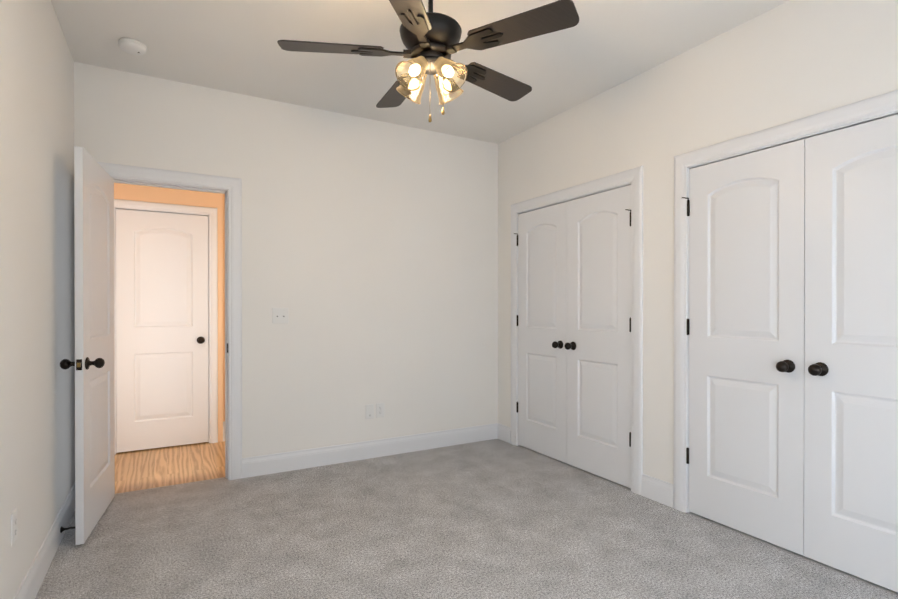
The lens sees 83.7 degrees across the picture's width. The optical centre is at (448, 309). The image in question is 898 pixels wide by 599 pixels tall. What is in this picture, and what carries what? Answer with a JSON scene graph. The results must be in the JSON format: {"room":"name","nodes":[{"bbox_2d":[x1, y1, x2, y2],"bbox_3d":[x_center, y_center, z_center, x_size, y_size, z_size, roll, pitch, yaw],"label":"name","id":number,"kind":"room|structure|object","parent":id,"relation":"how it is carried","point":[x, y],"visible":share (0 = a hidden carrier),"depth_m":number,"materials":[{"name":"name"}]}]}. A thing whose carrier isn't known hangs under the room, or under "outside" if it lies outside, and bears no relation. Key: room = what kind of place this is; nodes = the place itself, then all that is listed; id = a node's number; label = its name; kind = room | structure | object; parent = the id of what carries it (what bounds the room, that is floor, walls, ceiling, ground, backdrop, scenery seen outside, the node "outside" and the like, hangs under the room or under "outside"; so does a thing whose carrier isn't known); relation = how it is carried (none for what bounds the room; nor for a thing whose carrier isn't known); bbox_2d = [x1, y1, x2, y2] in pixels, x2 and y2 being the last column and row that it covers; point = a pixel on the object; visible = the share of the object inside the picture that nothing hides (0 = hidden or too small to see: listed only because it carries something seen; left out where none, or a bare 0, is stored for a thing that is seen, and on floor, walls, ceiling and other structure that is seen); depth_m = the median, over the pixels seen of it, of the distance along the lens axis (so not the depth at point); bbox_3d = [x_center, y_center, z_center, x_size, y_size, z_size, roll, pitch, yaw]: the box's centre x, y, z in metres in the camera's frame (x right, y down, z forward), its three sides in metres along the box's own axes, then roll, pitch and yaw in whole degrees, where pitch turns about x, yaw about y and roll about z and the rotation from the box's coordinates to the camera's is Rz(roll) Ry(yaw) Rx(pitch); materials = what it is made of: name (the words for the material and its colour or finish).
{"room":"empty bedroom","nodes":[
{"label":"empty bedroom","id":0,"kind":"room"},
{"bbox_2d":[0,0,74,598],"bbox_3d":[-1.282,-0.157,1.138,0.120,2.750,4.720,0,0,-29],"label":"wall","id":1,"kind":"structure","parent":0,"point":[37,387],"depth_m":2.17,"materials":[{"name":"paint"}]},
{"bbox_2d":[11,508,17,545],"bbox_3d":[-1.619,0.811,1.870,0.007,0.116,0.072,0,0,-29],"label":"duplex electrical outlet","id":2,"kind":"object","parent":1,"relation":"attached to","point":[14,534],"visible":1,"depth_m":1.86,"materials":[{"name":"white plastic"}]},
{"bbox_2d":[13,482,74,598],"bbox_3d":[-1.217,1.148,1.180,0.030,0.140,4.480,0,0,-29],"label":"baseboard","id":3,"kind":"structure","parent":1,"relation":"attached to","point":[31,583],"depth_m":2.33,"materials":[{"name":"paint"}]},
{"bbox_2d":[60,526,74,532],"bbox_3d":[-1.990,1.151,2.638,0.084,0.032,0.032,0,0,-29],"label":"door stop","id":4,"kind":"object","parent":3,"relation":"attached to","point":[62,529],"visible":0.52,"depth_m":2.62,"materials":[{"name":"black metal"}]},
{"bbox_2d":[114,183,224,441],"bbox_3d":[-2.397,-0.170,4.562,3.340,2.750,0.320,0,0,-29],"label":"wall","id":5,"kind":"structure","parent":0,"point":[162,195],"depth_m":4.54,"materials":[{"name":"paint"}]},
{"bbox_2d":[116,209,208,452],"bbox_3d":[-2.457,0.179,4.324,0.694,2.030,0.114,0,0,-29],"label":"hall door","id":6,"kind":"structure","parent":5,"relation":"in","point":[162,381],"depth_m":4.33,"materials":[{"name":"paint"}]},
{"bbox_2d":[223,421,224,440],"bbox_3d":[-1.609,1.133,5.049,1.255,0.140,0.015,0,0,-29],"label":"baseboard","id":7,"kind":"structure","parent":5,"relation":"attached to","point":[224,421],"depth_m":4.58,"materials":[{"name":"paint"}]},
{"bbox_2d":[74,62,497,457],"bbox_3d":[-0.965,-0.168,3.957,3.200,2.750,0.120,0,0,-29],"label":"wall","id":8,"kind":"structure","parent":0,"point":[370,254],"depth_m":3.94,"materials":[{"name":"paint"}]},
{"bbox_2d":[60,146,114,544],"bbox_3d":[-2.051,0.185,2.864,0.193,2.030,0.719,0,0,-29],"label":"entry door","id":9,"kind":"structure","parent":8,"relation":"in","point":[93,363],"depth_m":2.74,"materials":[{"name":"paint"}]},
{"bbox_2d":[98,162,241,479],"bbox_3d":[-1.906,0.138,3.428,0.896,2.143,0.155,0,0,-29],"label":"trim","id":10,"kind":"structure","parent":8,"relation":"attached to","point":[231,187],"depth_m":3.57,"materials":[{"name":"paint"}]},
{"bbox_2d":[272,308,288,323],"bbox_3d":[-1.249,0.046,3.720,0.116,0.116,0.016,0,0,-29],"label":"switch plate","id":11,"kind":"object","parent":8,"relation":"attached to","point":[280,315],"visible":1,"depth_m":3.72,"materials":[{"name":"white plastic"}]},
{"bbox_2d":[366,404,373,418],"bbox_3d":[-0.642,0.829,4.070,0.072,0.116,0.006,0,0,-29],"label":"electrical outlet","id":12,"kind":"object","parent":8,"relation":"attached to","point":[369,411],"visible":1,"depth_m":4.07,"materials":[{"name":"white plastic"}]},
{"bbox_2d":[242,423,500,477],"bbox_3d":[-0.511,1.137,4.141,2.232,0.140,0.015,0,0,-29],"label":"baseboard","id":13,"kind":"structure","parent":8,"relation":"attached to","point":[322,456],"depth_m":4.03,"materials":[{"name":"paint"}]},
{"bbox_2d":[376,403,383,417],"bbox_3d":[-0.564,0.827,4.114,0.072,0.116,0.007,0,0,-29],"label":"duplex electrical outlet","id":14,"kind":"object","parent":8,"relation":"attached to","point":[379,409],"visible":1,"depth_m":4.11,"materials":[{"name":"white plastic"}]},
{"bbox_2d":[51,0,788,143],"bbox_3d":[0.164,-1.585,1.947,3.440,0.100,4.720,0,0,-29],"label":"ceiling","id":15,"kind":"structure","parent":0,"point":[233,46],"depth_m":2.96,"materials":[{"name":"paint"}]},
{"bbox_2d":[118,38,146,54],"bbox_3d":[-1.836,-1.518,2.910,0.140,0.042,0.140,0,0,-29],"label":"smoke detector","id":16,"kind":"object","parent":15,"relation":"attached to","point":[132,46],"visible":1,"depth_m":2.88,"materials":[{"name":"white plastic"}]},
{"bbox_2d":[277,0,578,121],"bbox_3d":[-0.086,-1.168,2.243,1.248,0.735,1.222,0,0,-29],"label":"ceiling fan","id":17,"kind":"object","parent":15,"relation":"hanging from","point":[430,38],"visible":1,"depth_m":2.12,"materials":[{"name":"black wood"}]},
{"bbox_2d":[35,439,897,598],"bbox_3d":[0.146,1.240,1.991,3.200,0.050,4.555,0,0,-29],"label":"floor carpet","id":18,"kind":"object","parent":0,"point":[494,519],"visible":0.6,"depth_m":2.60,"materials":[{"name":"grey carpet"}]},
{"bbox_2d":[498,0,897,594],"bbox_3d":[1.902,-0.189,2.932,0.790,2.900,4.720,0,0,-29],"label":"wall","id":19,"kind":"structure","parent":0,"point":[789,61],"depth_m":3.08,"materials":[{"name":"paint"}]},
{"bbox_2d":[514,202,566,462],"bbox_3d":[0.734,0.180,4.159,0.114,2.030,0.649,0,0,-29],"label":"closet door leaf","id":20,"kind":"structure","parent":19,"relation":"in","point":[541,407],"depth_m":4.13,"materials":[{"name":"paint"}]},
{"bbox_2d":[511,166,642,494],"bbox_3d":[0.957,0.136,3.910,0.138,2.143,1.426,0,0,-29],"label":"trim","id":21,"kind":"structure","parent":19,"relation":"attached to","point":[633,177],"depth_m":3.32,"materials":[{"name":"paint"}]},
{"bbox_2d":[564,185,630,487],"bbox_3d":[1.048,0.182,3.601,0.114,2.030,0.625,0,0,-29],"label":"closet door leaf","id":22,"kind":"structure","parent":19,"relation":"in","point":[597,345],"depth_m":3.59,"materials":[{"name":"paint"}]},
{"bbox_2d":[682,139,804,555],"bbox_3d":[1.549,0.185,2.713,0.114,2.030,0.649,0,0,-29],"label":"closet door leaf","id":23,"kind":"structure","parent":19,"relation":"in","point":[746,334],"depth_m":2.67,"materials":[{"name":"paint"}]},
{"bbox_2d":[673,90,897,512],"bbox_3d":[1.772,0.142,2.464,0.138,2.143,1.426,0,0,-29],"label":"trim","id":24,"kind":"structure","parent":19,"relation":"attached to","point":[834,118],"depth_m":2.98,"materials":[{"name":"paint"}]},
{"bbox_2d":[804,114,897,591],"bbox_3d":[1.863,0.188,2.155,0.114,2.030,0.625,0,0,-29],"label":"closet door leaf","id":25,"kind":"structure","parent":19,"relation":"in","point":[851,380],"depth_m":2.27,"materials":[{"name":"paint"}]},
{"label":"outside","id":26,"kind":"structure","parent":0,"visible":0},
{"bbox_2d":[115,441,224,493],"bbox_3d":[-2.108,1.232,4.055,3.100,0.050,1.255,0,0,-29],"label":"floor","id":27,"kind":"structure","parent":26,"point":[135,470],"depth_m":3.85,"materials":[{"name":"brown wood"}]}
]}

